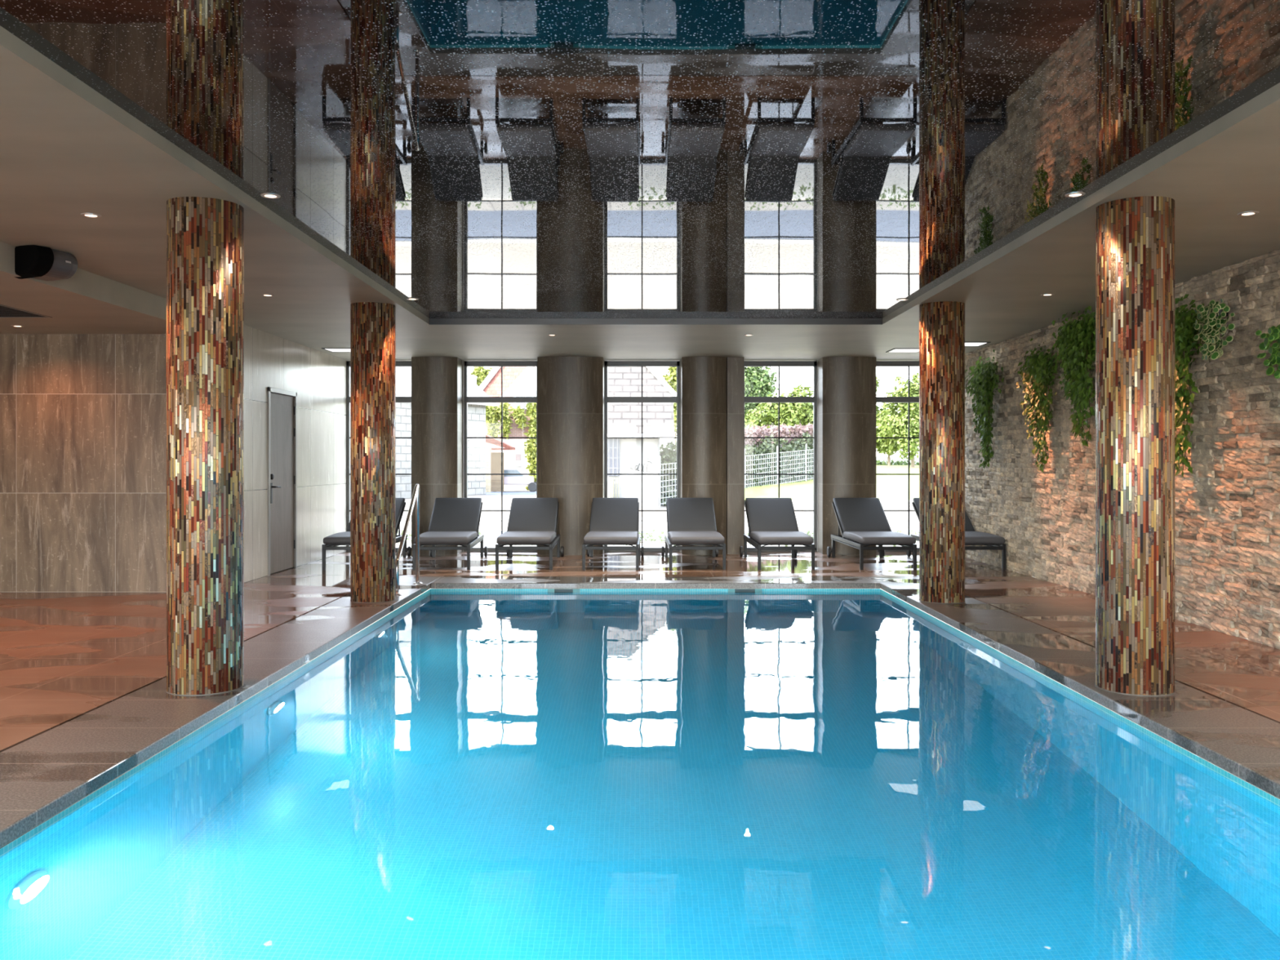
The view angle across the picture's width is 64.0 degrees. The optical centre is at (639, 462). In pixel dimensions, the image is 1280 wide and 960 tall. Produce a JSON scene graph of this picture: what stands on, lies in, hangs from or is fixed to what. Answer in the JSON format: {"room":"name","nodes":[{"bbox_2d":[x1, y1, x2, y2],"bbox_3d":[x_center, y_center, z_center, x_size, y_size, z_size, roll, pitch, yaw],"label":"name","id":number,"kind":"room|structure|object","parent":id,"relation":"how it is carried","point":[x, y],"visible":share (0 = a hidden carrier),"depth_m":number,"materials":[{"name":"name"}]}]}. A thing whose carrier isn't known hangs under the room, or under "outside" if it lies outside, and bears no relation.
{"room":"indoor swimming pool","nodes":[
{"label":"indoor swimming pool","id":0,"kind":"room"},
{"bbox_2d":[0,333,166,591],"bbox_3d":[-6.620,-0.001,10.035,4.959,2.530,0.150,0,0,0],"label":"wall","id":1,"kind":"structure","parent":0,"point":[83,416],"depth_m":9.96,"materials":[{"name":"brown stone"}]},
{"bbox_2d":[0,241,166,333],"bbox_3d":[-6.580,-1.491,3.505,4.840,0.490,13.210,0,0,0],"label":"ceiling","id":2,"kind":"structure","parent":0,"point":[86,302],"depth_m":8.33,"materials":[{"name":"paint"}]},
{"bbox_2d":[10,324,24,327],"bbox_3d":[-5.690,-1.243,9.360,0.108,0.006,0.108,0,0,0],"label":"recessed light","id":3,"kind":"object","parent":2,"relation":"in","point":[17,326],"visible":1,"depth_m":9.35,"materials":[{"name":"white"}]},
{"bbox_2d":[0,304,52,317],"bbox_3d":[-5.400,-1.243,8.300,0.700,0.006,1.000,0,0,0],"label":"ceiling vent","id":4,"kind":"object","parent":2,"relation":"in","point":[9,312],"visible":1,"depth_m":8.59,"materials":[{"name":"metal"}]},
{"bbox_2d":[244,324,346,582],"bbox_3d":[-4.220,-0.086,12.315,0.160,2.700,4.710,0,0,0],"label":"wall","id":5,"kind":"structure","parent":0,"point":[318,378],"depth_m":12.50,"materials":[{"name":"paint"}]},
{"bbox_2d":[267,386,297,575],"bbox_3d":[-4.188,0.244,11.845,0.225,2.160,0.930,0,0,0],"label":"door","id":6,"kind":"structure","parent":5,"relation":"in","point":[282,404],"depth_m":11.83,"materials":[{"name":"wood"}]},
{"bbox_2d":[0,25,1279,360],"bbox_3d":[0.185,-1.586,5.835,8.690,0.300,17.870,0,0,0],"label":"ceiling","id":7,"kind":"structure","parent":0,"point":[67,150],"depth_m":6.71,"materials":[{"name":"paint"}]},
{"bbox_2d":[13,244,77,280],"bbox_3d":[-4.058,-1.355,6.960,0.336,0.229,0.345,0,0,20],"label":"loudspeaker","id":8,"kind":"object","parent":7,"relation":"attached to","point":[31,261],"visible":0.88,"depth_m":6.83,"materials":[{"name":"plastic"}]},
{"bbox_2d":[13,244,53,279],"bbox_3d":[-4.097,-1.355,6.854,0.337,0.229,0.120,0,0,20],"label":"grille","id":9,"kind":"object","parent":8,"relation":"attached to","point":[31,261],"depth_m":6.80,"materials":[{"name":"fabric"}]},
{"bbox_2d":[80,213,101,217],"bbox_3d":[-3.190,-1.433,5.950,0.108,0.006,0.108,0,0,0],"label":"recessed light","id":10,"kind":"object","parent":7,"relation":"in","point":[86,215],"visible":1,"depth_m":5.94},
{"bbox_2d":[261,293,274,296],"bbox_3d":[-3.200,-1.433,8.800,0.108,0.006,0.108,0,0,0],"label":"recessed light","id":11,"kind":"object","parent":7,"relation":"in","point":[263,295],"visible":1,"depth_m":8.78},
{"bbox_2d":[321,347,350,351],"bbox_3d":[-3.800,-1.432,13.100,0.424,0.008,0.424,0,0,0],"label":"ceiling light","id":12,"kind":"object","parent":7,"relation":"attached to","point":[330,349],"visible":0.59,"depth_m":13.06,"materials":[{"name":"metal"}]},
{"bbox_2d":[0,0,1279,318],"bbox_3d":[0.165,-1.511,5.445,4.830,0.020,10.590,0,0,0],"label":"ceiling panel","id":13,"kind":"object","parent":7,"relation":"attached to","point":[468,158],"visible":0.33,"depth_m":4.46,"materials":[{"name":"black"}]},
{"bbox_2d":[260,192,280,198],"bbox_3d":[-2.080,-1.498,5.765,0.108,0.006,0.108,0,0,0],"label":"recessed light","id":14,"kind":"object","parent":13,"relation":"attached to","point":[266,195],"visible":1,"depth_m":5.75,"materials":[{"name":"white"}]},
{"bbox_2d":[406,297,418,300],"bbox_3d":[-2.090,-1.498,9.410,0.108,0.006,0.108,0,0,0],"label":"recessed light","id":15,"kind":"object","parent":13,"relation":"attached to","point":[410,299],"visible":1,"depth_m":9.40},
{"bbox_2d":[896,298,908,301],"bbox_3d":[2.420,-1.498,9.450,0.108,0.006,0.108,0,0,0],"label":"recessed light","id":16,"kind":"object","parent":13,"relation":"attached to","point":[900,300],"visible":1,"depth_m":9.45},
{"bbox_2d":[1064,191,1085,197],"bbox_3d":[2.440,-1.498,5.740,0.108,0.006,0.108,0,0,0],"label":"recessed light","id":17,"kind":"object","parent":13,"relation":"attached to","point":[1075,194],"visible":1,"depth_m":5.74,"materials":[{"name":"white"}]},
{"bbox_2d":[429,318,882,324],"bbox_3d":[0.165,-1.467,10.684,4.728,0.066,0.012,0,0,0],"label":"trim","id":18,"kind":"structure","parent":7,"relation":"attached to","point":[432,321],"depth_m":10.68,"materials":[{"name":"black metal"}]},
{"bbox_2d":[885,348,919,352],"bbox_3d":[3.420,-1.432,13.150,0.424,0.008,0.424,0,0,0],"label":"ceiling light","id":19,"kind":"object","parent":7,"relation":"attached to","point":[894,350],"visible":0.76,"depth_m":13.16,"materials":[{"name":"metal"}]},
{"bbox_2d":[964,342,991,346],"bbox_3d":[3.980,-1.432,12.450,0.424,0.008,0.424,0,0,0],"label":"ceiling light","id":20,"kind":"object","parent":7,"relation":"attached to","point":[966,344],"visible":0.51,"depth_m":12.43,"materials":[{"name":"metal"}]},
{"bbox_2d":[1040,293,1053,296],"bbox_3d":[3.490,-1.433,8.770,0.108,0.006,0.108,0,0,0],"label":"recessed light","id":21,"kind":"object","parent":7,"relation":"in","point":[1048,294],"visible":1,"depth_m":8.77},
{"bbox_2d":[1237,211,1258,216],"bbox_3d":[3.510,-1.433,5.910,0.108,0.006,0.108,0,0,0],"label":"recessed light","id":22,"kind":"object","parent":7,"relation":"in","point":[1246,213],"visible":1,"depth_m":5.90,"materials":[{"name":"white"}]},
{"bbox_2d":[0,551,1279,752],"bbox_3d":[-2.335,1.294,5.810,13.330,0.060,17.820,0,0,0],"label":"floor","id":23,"kind":"structure","parent":0,"point":[64,656],"depth_m":8.11,"materials":[{"name":"stone"}]},
{"bbox_2d":[321,497,411,569],"bbox_3d":[-3.415,0.870,12.845,0.756,0.789,1.790,0,0,-2],"label":"sun lounger","id":24,"kind":"object","parent":23,"relation":"on","point":[331,542],"visible":0.38,"depth_m":12.19,"materials":[{"name":"metal"}]},
{"bbox_2d":[323,531,350,544],"bbox_3d":[-3.402,0.913,12.480,0.630,0.097,1.060,0,0,-2],"label":"seat cushion","id":25,"kind":"object","parent":24,"relation":"on","point":[340,538],"depth_m":11.96,"materials":[{"name":"grey fabric"}]},
{"bbox_2d":[346,497,404,531],"bbox_3d":[-3.432,0.697,13.329,0.610,0.444,0.693,0,0,-2],"label":"cushion","id":26,"kind":"object","parent":24,"relation":"on","point":[400,502],"depth_m":13.39,"materials":[{"name":"grey fabric"}]},
{"bbox_2d":[411,356,462,555],"bbox_3d":[-2.815,-0.086,14.155,0.630,2.700,0.469,0,0,0],"label":"stone pillar","id":27,"kind":"structure","parent":23,"relation":"on","point":[436,381],"depth_m":13.95,"materials":[{"name":"stone"}]},
{"bbox_2d":[412,497,487,570],"bbox_3d":[-2.373,0.870,12.844,0.756,0.789,1.790,0,0,-3],"label":"sun lounger","id":28,"kind":"object","parent":23,"relation":"on","point":[453,521],"visible":0.96,"depth_m":13.11,"materials":[{"name":"grey fabric"}]},
{"bbox_2d":[413,531,477,544],"bbox_3d":[-2.353,0.913,12.479,0.630,0.097,1.060,0,0,-3],"label":"seat cushion","id":29,"kind":"object","parent":28,"relation":"on","point":[428,537],"depth_m":12.01,"materials":[{"name":"grey fabric"}]},
{"bbox_2d":[427,497,481,531],"bbox_3d":[-2.400,0.697,13.328,0.610,0.444,0.693,0,0,-3],"label":"cushion","id":30,"kind":"object","parent":28,"relation":"on","point":[448,514],"depth_m":13.28,"materials":[{"name":"grey fabric"}]},
{"bbox_2d":[495,497,564,569],"bbox_3d":[-1.380,0.870,12.855,0.756,0.789,1.790,0,0,-1],"label":"sun lounger","id":31,"kind":"object","parent":23,"relation":"on","point":[531,521],"visible":1,"depth_m":13.11,"materials":[{"name":"grey fabric"}]},
{"bbox_2d":[496,531,555,544],"bbox_3d":[-1.371,0.913,12.490,0.630,0.097,1.060,0,0,-1],"label":"seat cushion","id":32,"kind":"object","parent":31,"relation":"on","point":[508,537],"depth_m":12.00,"materials":[{"name":"grey fabric"}]},
{"bbox_2d":[506,497,558,531],"bbox_3d":[-1.391,0.697,13.340,0.610,0.444,0.693,0,0,-1],"label":"cushion","id":33,"kind":"object","parent":31,"relation":"on","point":[526,514],"depth_m":13.29,"materials":[{"name":"grey fabric"}]},
{"bbox_2d":[537,355,604,555],"bbox_3d":[-0.955,-0.086,14.145,0.900,2.700,0.489,0,0,0],"label":"stone pillar","id":34,"kind":"structure","parent":23,"relation":"on","point":[571,388],"depth_m":13.93,"materials":[{"name":"stone"}]},
{"bbox_2d":[582,497,644,569],"bbox_3d":[-0.336,0.870,12.865,0.756,0.789,1.790,0,0,1],"label":"sun lounger","id":35,"kind":"object","parent":23,"relation":"on","point":[613,521],"visible":1,"depth_m":13.12,"materials":[{"name":"grey fabric"}]},
{"bbox_2d":[583,531,638,544],"bbox_3d":[-0.340,0.913,12.500,0.630,0.097,1.060,0,0,1],"label":"seat cushion","id":36,"kind":"object","parent":35,"relation":"on","point":[591,537],"depth_m":12.00,"materials":[{"name":"grey fabric"}]},
{"bbox_2d":[589,497,638,531],"bbox_3d":[-0.331,0.697,13.350,0.610,0.444,0.693,0,0,1],"label":"cushion","id":37,"kind":"object","parent":35,"relation":"on","point":[607,514],"depth_m":13.30,"materials":[{"name":"grey fabric"}]},
{"bbox_2d":[0,576,1279,857],"bbox_3d":[0.155,1.974,5.800,5.890,1.420,11.000,0,0,0],"label":"swimming pool","id":38,"kind":"object","parent":23,"relation":"in","point":[42,775],"visible":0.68,"depth_m":5.46,"materials":[{"name":"stone"}]},
{"bbox_2d":[165,196,244,695],"bbox_3d":[-2.435,-0.086,5.740,0.407,2.700,0.407,0,0,0],"label":"column","id":39,"kind":"structure","parent":38,"relation":"on","point":[205,236],"depth_m":5.57,"materials":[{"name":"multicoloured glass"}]},
{"bbox_2d":[350,302,395,603],"bbox_3d":[-2.447,-0.086,9.390,0.407,2.700,0.407,0,0,0],"label":"column","id":40,"kind":"structure","parent":38,"relation":"on","point":[372,324],"depth_m":9.22,"materials":[{"name":"multicoloured tile"}]},
{"bbox_2d":[395,484,422,595],"bbox_3d":[-2.310,0.745,10.181,0.100,1.038,1.017,0,0,0],"label":"pool handrail","id":41,"kind":"object","parent":38,"relation":"on","point":[415,496],"visible":0.86,"depth_m":10.50,"materials":[{"name":"metal"}]},
{"bbox_2d":[0,591,1279,959],"bbox_3d":[0.160,2.029,5.800,4.724,1.350,9.824,0,0,0],"label":"pool water","id":42,"kind":"object","parent":38,"relation":"in","point":[468,775],"visible":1,"depth_m":3.90,"materials":[{"name":"blue liquid"}]},
{"bbox_2d":[919,301,965,603],"bbox_3d":[2.757,-0.086,9.350,0.407,2.700,0.407,0,0,0],"label":"column","id":43,"kind":"structure","parent":38,"relation":"on","point":[941,323],"depth_m":9.18,"materials":[{"name":"multicoloured tile"}]},
{"bbox_2d":[1094,195,1175,696],"bbox_3d":[2.768,-0.086,5.730,0.407,2.700,0.407,0,0,0],"label":"column","id":44,"kind":"structure","parent":38,"relation":"on","point":[1135,237],"depth_m":5.56,"materials":[{"name":"multicoloured tile"}]},
{"bbox_2d":[661,497,725,569],"bbox_3d":[0.670,0.870,12.865,0.756,0.789,1.790,0,0,0],"label":"sun lounger","id":45,"kind":"object","parent":23,"relation":"on","point":[690,521],"visible":1,"depth_m":13.12,"materials":[{"name":"grey fabric"}]},
{"bbox_2d":[666,497,716,531],"bbox_3d":[0.668,0.697,13.350,0.610,0.444,0.693,0,0,0],"label":"cushion","id":46,"kind":"object","parent":45,"relation":"on","point":[683,514],"depth_m":13.30,"materials":[{"name":"grey fabric"}]},
{"bbox_2d":[667,531,724,544],"bbox_3d":[0.672,0.913,12.500,0.630,0.097,1.060,0,0,0],"label":"seat cushion","id":47,"kind":"object","parent":45,"relation":"on","point":[673,537],"depth_m":12.01,"materials":[{"name":"grey fabric"}]},
{"bbox_2d":[680,355,743,555],"bbox_3d":[1.000,-0.086,14.145,0.850,2.700,0.489,0,0,0],"label":"stone pillar","id":48,"kind":"structure","parent":23,"relation":"on","point":[712,388],"depth_m":13.97,"materials":[{"name":"stone"}]},
{"bbox_2d":[739,497,814,569],"bbox_3d":[1.715,0.870,12.855,0.756,0.789,1.790,0,0,0],"label":"sun lounger","id":49,"kind":"object","parent":23,"relation":"on","point":[771,521],"visible":1,"depth_m":13.11,"materials":[{"name":"grey fabric"}]},
{"bbox_2d":[745,497,799,532],"bbox_3d":[1.715,0.697,13.340,0.610,0.444,0.693,0,0,0],"label":"cushion","id":50,"kind":"object","parent":49,"relation":"on","point":[763,514],"depth_m":13.29,"materials":[{"name":"grey fabric"}]},
{"bbox_2d":[750,531,813,544],"bbox_3d":[1.715,0.913,12.490,0.630,0.097,1.060,0,0,0],"label":"seat cushion","id":51,"kind":"object","parent":49,"relation":"on","point":[756,537],"depth_m":12.00,"materials":[{"name":"grey fabric"}]},
{"bbox_2d":[817,355,875,555],"bbox_3d":[2.868,-0.086,14.145,0.735,2.700,0.489,0,0,0],"label":"stone pillar","id":52,"kind":"structure","parent":23,"relation":"on","point":[846,385],"depth_m":13.94,"materials":[{"name":"stone"}]},
{"bbox_2d":[826,497,916,569],"bbox_3d":[2.895,0.870,12.845,0.756,0.789,1.790,0,0,-1],"label":"sun lounger","id":53,"kind":"object","parent":23,"relation":"on","point":[862,522],"visible":1,"depth_m":13.07,"materials":[{"name":"grey fabric"}]},
{"bbox_2d":[832,497,891,532],"bbox_3d":[2.886,0.697,13.330,0.610,0.444,0.693,0,0,-1],"label":"cushion","id":54,"kind":"object","parent":53,"relation":"on","point":[852,514],"depth_m":13.28,"materials":[{"name":"grey fabric"}]},
{"bbox_2d":[843,531,915,544],"bbox_3d":[2.901,0.913,12.480,0.630,0.097,1.060,0,0,-1],"label":"seat cushion","id":55,"kind":"object","parent":53,"relation":"on","point":[849,537],"depth_m":12.03,"materials":[{"name":"grey fabric"}]},
{"bbox_2d":[906,497,1005,569],"bbox_3d":[3.955,0.870,12.865,0.756,0.789,1.790,0,0,0],"label":"sun lounger","id":56,"kind":"object","parent":23,"relation":"on","point":[993,542],"visible":0.38,"depth_m":12.01,"materials":[{"name":"grey fabric"}]},
{"bbox_2d":[913,497,974,531],"bbox_3d":[3.955,0.697,13.350,0.610,0.444,0.693,0,0,0],"label":"cushion","id":57,"kind":"object","parent":56,"relation":"on","point":[968,526],"depth_m":13.28,"materials":[{"name":"grey fabric"}]},
{"bbox_2d":[964,531,1004,544],"bbox_3d":[3.955,0.913,12.500,0.630,0.097,1.060,0,0,0],"label":"seat cushion","id":58,"kind":"object","parent":56,"relation":"on","point":[971,537],"depth_m":11.98,"materials":[{"name":"grey fabric"}]},
{"bbox_2d":[462,360,817,551],"bbox_3d":[0.095,-0.086,14.555,6.350,2.700,0.330,0,0,0],"label":"wall","id":59,"kind":"structure","parent":0,"point":[463,361],"depth_m":14.39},
{"bbox_2d":[346,360,411,551],"bbox_3d":[-3.610,-0.081,14.473,1.060,2.690,0.075,0,0,0],"label":"window","id":60,"kind":"structure","parent":59,"relation":"in","point":[398,363],"depth_m":14.44,"materials":[{"name":"metal"}]},
{"bbox_2d":[464,360,537,551],"bbox_3d":[-1.950,-0.081,14.473,1.060,2.690,0.075,0,0,0],"label":"window","id":61,"kind":"structure","parent":59,"relation":"in","point":[501,399],"depth_m":14.44,"materials":[{"name":"metal"}]},
{"bbox_2d":[604,360,679,551],"bbox_3d":[0.030,-0.081,14.473,1.060,2.690,0.075,0,0,0],"label":"window","id":62,"kind":"structure","parent":59,"relation":"in","point":[642,399],"depth_m":14.44,"materials":[{"name":"metal"}]},
{"bbox_2d":[743,360,817,551],"bbox_3d":[1.965,-0.081,14.473,1.060,2.690,0.075,0,0,0],"label":"window","id":63,"kind":"structure","parent":59,"relation":"in","point":[778,399],"depth_m":14.44,"materials":[{"name":"metal"}]},
{"bbox_2d":[875,360,919,551],"bbox_3d":[3.800,-0.081,14.473,1.060,2.690,0.075,0,0,0],"label":"window","id":64,"kind":"structure","parent":59,"relation":"in","point":[908,399],"depth_m":14.44,"materials":[{"name":"metal"}]},
{"bbox_2d":[395,538,919,547],"bbox_3d":[0.000,1.364,16.160,90.000,0.080,2.880,0,0,0],"label":"ground","id":65,"kind":"structure","parent":0,"point":[490,543],"depth_m":16.62,"materials":[{"name":"stone"}]},
{"bbox_2d":[397,528,480,541],"bbox_3d":[-3.292,1.195,16.112,1.556,0.318,1.104,0,0,0],"label":"shrub","id":66,"kind":"object","parent":65,"relation":"on","point":[409,534],"visible":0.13,"depth_m":16.06,"materials":[{"name":"green plant"}]},
{"bbox_2d":[626,528,667,546],"bbox_3d":[0.566,1.203,16.100,1.576,0.303,1.083,0,0,0],"label":"shrub","id":67,"kind":"object","parent":65,"relation":"on","point":[650,535],"visible":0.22,"depth_m":16.06,"materials":[{"name":"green plant"}]},
{"bbox_2d":[746,529,813,546],"bbox_3d":[2.310,1.198,16.110,1.573,0.312,1.095,0,0,0],"label":"shrub","id":68,"kind":"object","parent":65,"relation":"on","point":[809,531],"visible":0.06,"depth_m":16.11,"materials":[{"name":"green plant"}]},
{"bbox_2d":[893,528,919,546],"bbox_3d":[3.995,1.195,16.096,1.551,0.318,1.110,0,0,0],"label":"shrub","id":69,"kind":"object","parent":65,"relation":"on","point":[898,531],"visible":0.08,"depth_m":16.30,"materials":[{"name":"green plant"}]},
{"bbox_2d":[396,489,919,538],"bbox_3d":[0.000,1.384,63.800,90.000,0.080,92.400,0,0,0],"label":"ground","id":70,"kind":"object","parent":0,"point":[490,526],"visible":0.12,"depth_m":25.00,"materials":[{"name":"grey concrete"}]},
{"bbox_2d":[395,366,495,498],"bbox_3d":[-12.406,-1.946,37.423,6.600,6.620,15.730,0,0,25],"label":"house","id":71,"kind":"structure","parent":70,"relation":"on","point":[476,411],"depth_m":39.60,"materials":[{"name":"brick"}]},
{"bbox_2d":[467,366,493,386],"bbox_3d":[-10.203,-2.415,66.077,2.369,7.760,1.934,0,0,0],"label":"broadleaf tree","id":72,"kind":"object","parent":70,"relation":"on","point":[481,372],"visible":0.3,"depth_m":65.60,"materials":[{"name":"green plant"}]},
{"bbox_2d":[467,366,536,489],"bbox_3d":[-5.801,-2.178,53.445,7.228,8.498,7.310,0,0,0],"label":"brick house","id":73,"kind":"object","parent":70,"relation":"on","point":[517,381],"visible":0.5,"depth_m":50.00,"materials":[{"name":"white brick"}]},
{"bbox_2d":[485,402,529,439],"bbox_3d":[-6.534,-2.073,49.590,2.537,2.113,0.723,0,0,0],"label":"climbing ivy","id":74,"kind":"object","parent":73,"relation":"attached to","point":[492,416],"visible":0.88,"depth_m":49.47,"materials":[{"name":"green plant"}]},
{"bbox_2d":[514,450,522,466],"bbox_3d":[-5.941,-0.187,49.895,0.400,0.780,0.070,0,0,0],"label":"framed notice","id":75,"kind":"object","parent":73,"relation":"attached to","point":[517,454],"visible":1,"depth_m":49.87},
{"bbox_2d":[515,453,520,464],"bbox_3d":[-5.941,-0.137,49.864,0.300,0.500,0.009,0,0,0],"label":"picture","id":76,"kind":"object","parent":75,"relation":"attached to","point":[517,456],"depth_m":49.86},
{"bbox_2d":[485,491,536,494],"bbox_3d":[-5.950,1.359,44.750,3.100,0.010,4.500,0,0,0],"label":"lane","id":77,"kind":"object","parent":70,"relation":"on","point":[491,492],"visible":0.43,"depth_m":44.17,"materials":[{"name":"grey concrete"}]},
{"bbox_2d":[485,434,515,492],"bbox_3d":[-6.383,0.050,46.500,1.265,2.629,1.400,0,0,0],"label":"shed","id":78,"kind":"object","parent":77,"relation":"on","point":[493,460],"visible":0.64,"depth_m":46.00,"materials":[{"name":"beige wood"}]},
{"bbox_2d":[503,468,536,491],"bbox_3d":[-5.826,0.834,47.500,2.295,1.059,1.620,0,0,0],"label":"parked car","id":79,"kind":"object","parent":77,"relation":"on","point":[528,480],"visible":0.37,"depth_m":46.76,"materials":[{"name":"paint"}]},
{"bbox_2d":[523,402,536,490],"bbox_3d":[-5.046,-0.450,49.580,1.206,5.357,0.714,0,0,0],"label":"climbing ivy","id":80,"kind":"object","parent":70,"relation":"on","point":[531,450],"visible":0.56,"depth_m":49.47,"materials":[{"name":"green plant"}]},
{"bbox_2d":[607,366,676,508],"bbox_3d":[-0.771,-1.169,32.020,3.886,5.067,4.960,0,0,0],"label":"building","id":81,"kind":"structure","parent":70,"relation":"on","point":[624,419],"depth_m":30.00,"materials":[{"name":"white brick"}]},
{"bbox_2d":[630,451,652,472],"bbox_3d":[0.035,-0.003,29.970,0.670,0.624,0.028,0,0,0],"label":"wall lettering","id":82,"kind":"structure","parent":81,"relation":"attached to","point":[648,451],"depth_m":29.96},
{"bbox_2d":[662,366,676,442],"bbox_3d":[1.609,-1.669,43.943,1.783,6.270,1.385,0,0,22],"label":"broadleaf tree","id":83,"kind":"object","parent":70,"relation":"on","point":[671,379],"visible":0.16,"depth_m":43.69,"materials":[{"name":"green plant"}]},
{"bbox_2d":[659,432,813,506],"bbox_3d":[5.234,-0.009,39.676,0.915,2.911,20.048,0,0,29],"label":"fence","id":84,"kind":"object","parent":70,"relation":"on","point":[668,455],"visible":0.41,"depth_m":38.43,"materials":[{"name":"white metal"}]},
{"bbox_2d":[744,422,813,448],"bbox_3d":[6.625,-1.110,42.645,0.774,1.582,14.132,0,0,29],"label":"shrub","id":85,"kind":"object","parent":84,"relation":"on","point":[795,432],"visible":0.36,"depth_m":40.25,"materials":[{"name":"pink plant"}]},
{"bbox_2d":[659,443,813,507],"bbox_3d":[5.249,0.164,39.125,0.068,2.400,19.053,0,0,29],"label":"wire fence","id":86,"kind":"object","parent":70,"relation":"on","point":[806,450],"visible":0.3,"depth_m":38.84,"materials":[{"name":"grey metal"}]},
{"bbox_2d":[744,366,781,429],"bbox_3d":[7.758,-3.296,71.689,4.604,9.532,4.025,0,0,-29],"label":"broadleaf tree","id":87,"kind":"object","parent":70,"relation":"on","point":[758,382],"visible":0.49,"depth_m":71.03,"materials":[{"name":"green plant"}]},
{"bbox_2d":[791,500,914,509],"bbox_3d":[19.100,1.239,29.600,29.800,0.250,0.600,0,0,0],"label":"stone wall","id":88,"kind":"structure","parent":70,"relation":"on","point":[797,504],"depth_m":29.30,"materials":[{"name":"white stone"}]},
{"bbox_2d":[744,464,919,500],"bbox_3d":[19.100,0.608,46.900,31.800,1.178,34.000,0,0,0],"label":"lawn","id":89,"kind":"structure","parent":0,"point":[888,487],"depth_m":36.55,"materials":[{"name":"green plant"}]},
{"bbox_2d":[744,384,813,439],"bbox_3d":[8.754,-2.083,60.108,4.663,4.899,4.737,0,0,40],"label":"broadleaf tree","id":90,"kind":"object","parent":89,"relation":"on","point":[791,414],"visible":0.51,"depth_m":58.89,"materials":[{"name":"green plant"}]},
{"bbox_2d":[875,374,887,414],"bbox_3d":[12.211,-2.640,60.245,4.142,5.845,4.174,0,0,-32],"label":"broadleaf tree","id":91,"kind":"object","parent":89,"relation":"on","point":[877,408],"visible":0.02,"depth_m":59.89,"materials":[{"name":"green plant"}]},
{"bbox_2d":[875,407,917,466],"bbox_3d":[13.960,-1.348,58.044,3.120,3.546,2.650,0,0,-38],"label":"broadleaf tree","id":92,"kind":"object","parent":89,"relation":"on","point":[883,446],"visible":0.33,"depth_m":57.43,"materials":[{"name":"green plant"}]},
{"bbox_2d":[875,459,919,465],"bbox_3d":[23.016,0.129,60.001,22.305,0.662,1.215,0,0,0],"label":"hedge","id":93,"kind":"object","parent":89,"relation":"on","point":[878,462],"visible":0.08,"depth_m":59.86,"materials":[{"name":"green plant"}]},
{"bbox_2d":[875,457,919,464],"bbox_3d":[24.000,0.130,61.300,32.000,0.869,0.600,0,0,0],"label":"wall","id":94,"kind":"structure","parent":89,"relation":"on","point":[882,459],"depth_m":60.99,"materials":[{"name":"white"}]},
{"bbox_2d":[876,372,919,467],"bbox_3d":[14.983,-2.217,55.859,3.400,5.505,3.019,0,0,-29],"label":"broadleaf tree","id":95,"kind":"object","parent":89,"relation":"on","point":[899,424],"visible":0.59,"depth_m":55.40,"materials":[{"name":"green plant"}]},
{"bbox_2d":[964,248,1279,649],"bbox_3d":[4.433,-0.086,5.785,0.295,2.700,17.770,0,0,0],"label":"wall","id":96,"kind":"structure","parent":0,"point":[1227,511],"depth_m":7.88,"materials":[{"name":"stone"}]},
{"bbox_2d":[964,347,1004,468],"bbox_3d":[4.164,-0.645,12.473,0.318,1.459,1.430,0,0,0],"label":"plant","id":97,"kind":"object","parent":96,"relation":"attached to","point":[984,379],"visible":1,"depth_m":12.28,"materials":[{"name":"green plant"}]},
{"bbox_2d":[1014,335,1061,472],"bbox_3d":[4.157,-0.609,10.756,0.325,1.443,1.008,0,0,-3],"label":"plant","id":98,"kind":"object","parent":96,"relation":"attached to","point":[1037,367],"visible":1,"depth_m":10.63,"materials":[{"name":"green plant"}]},
{"bbox_2d":[1042,306,1095,446],"bbox_3d":[4.160,-0.867,9.766,0.321,1.445,1.431,0,0,5],"label":"plant","id":99,"kind":"object","parent":96,"relation":"attached to","point":[1077,342],"visible":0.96,"depth_m":9.63,"materials":[{"name":"green plant"}]},
{"bbox_2d":[1174,293,1217,477],"bbox_3d":[4.166,-0.596,8.034,0.303,1.438,1.121,0,0,-3],"label":"plant","id":100,"kind":"object","parent":96,"relation":"attached to","point":[1184,328],"visible":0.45,"depth_m":7.84,"materials":[{"name":"green plant"}]},
{"bbox_2d":[1192,297,1235,360],"bbox_3d":[4.212,-0.966,7.513,0.218,0.449,0.439,0,0,0],"label":"plant","id":101,"kind":"object","parent":96,"relation":"attached to","point":[1211,314],"visible":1,"depth_m":7.47,"materials":[{"name":"green plant"}]},
{"bbox_2d":[1255,324,1279,378],"bbox_3d":[4.205,-0.735,6.718,0.228,0.378,0.431,0,0,-10],"label":"plant","id":102,"kind":"object","parent":96,"relation":"attached to","point":[1273,334],"visible":1,"depth_m":6.73,"materials":[{"name":"green plant"}]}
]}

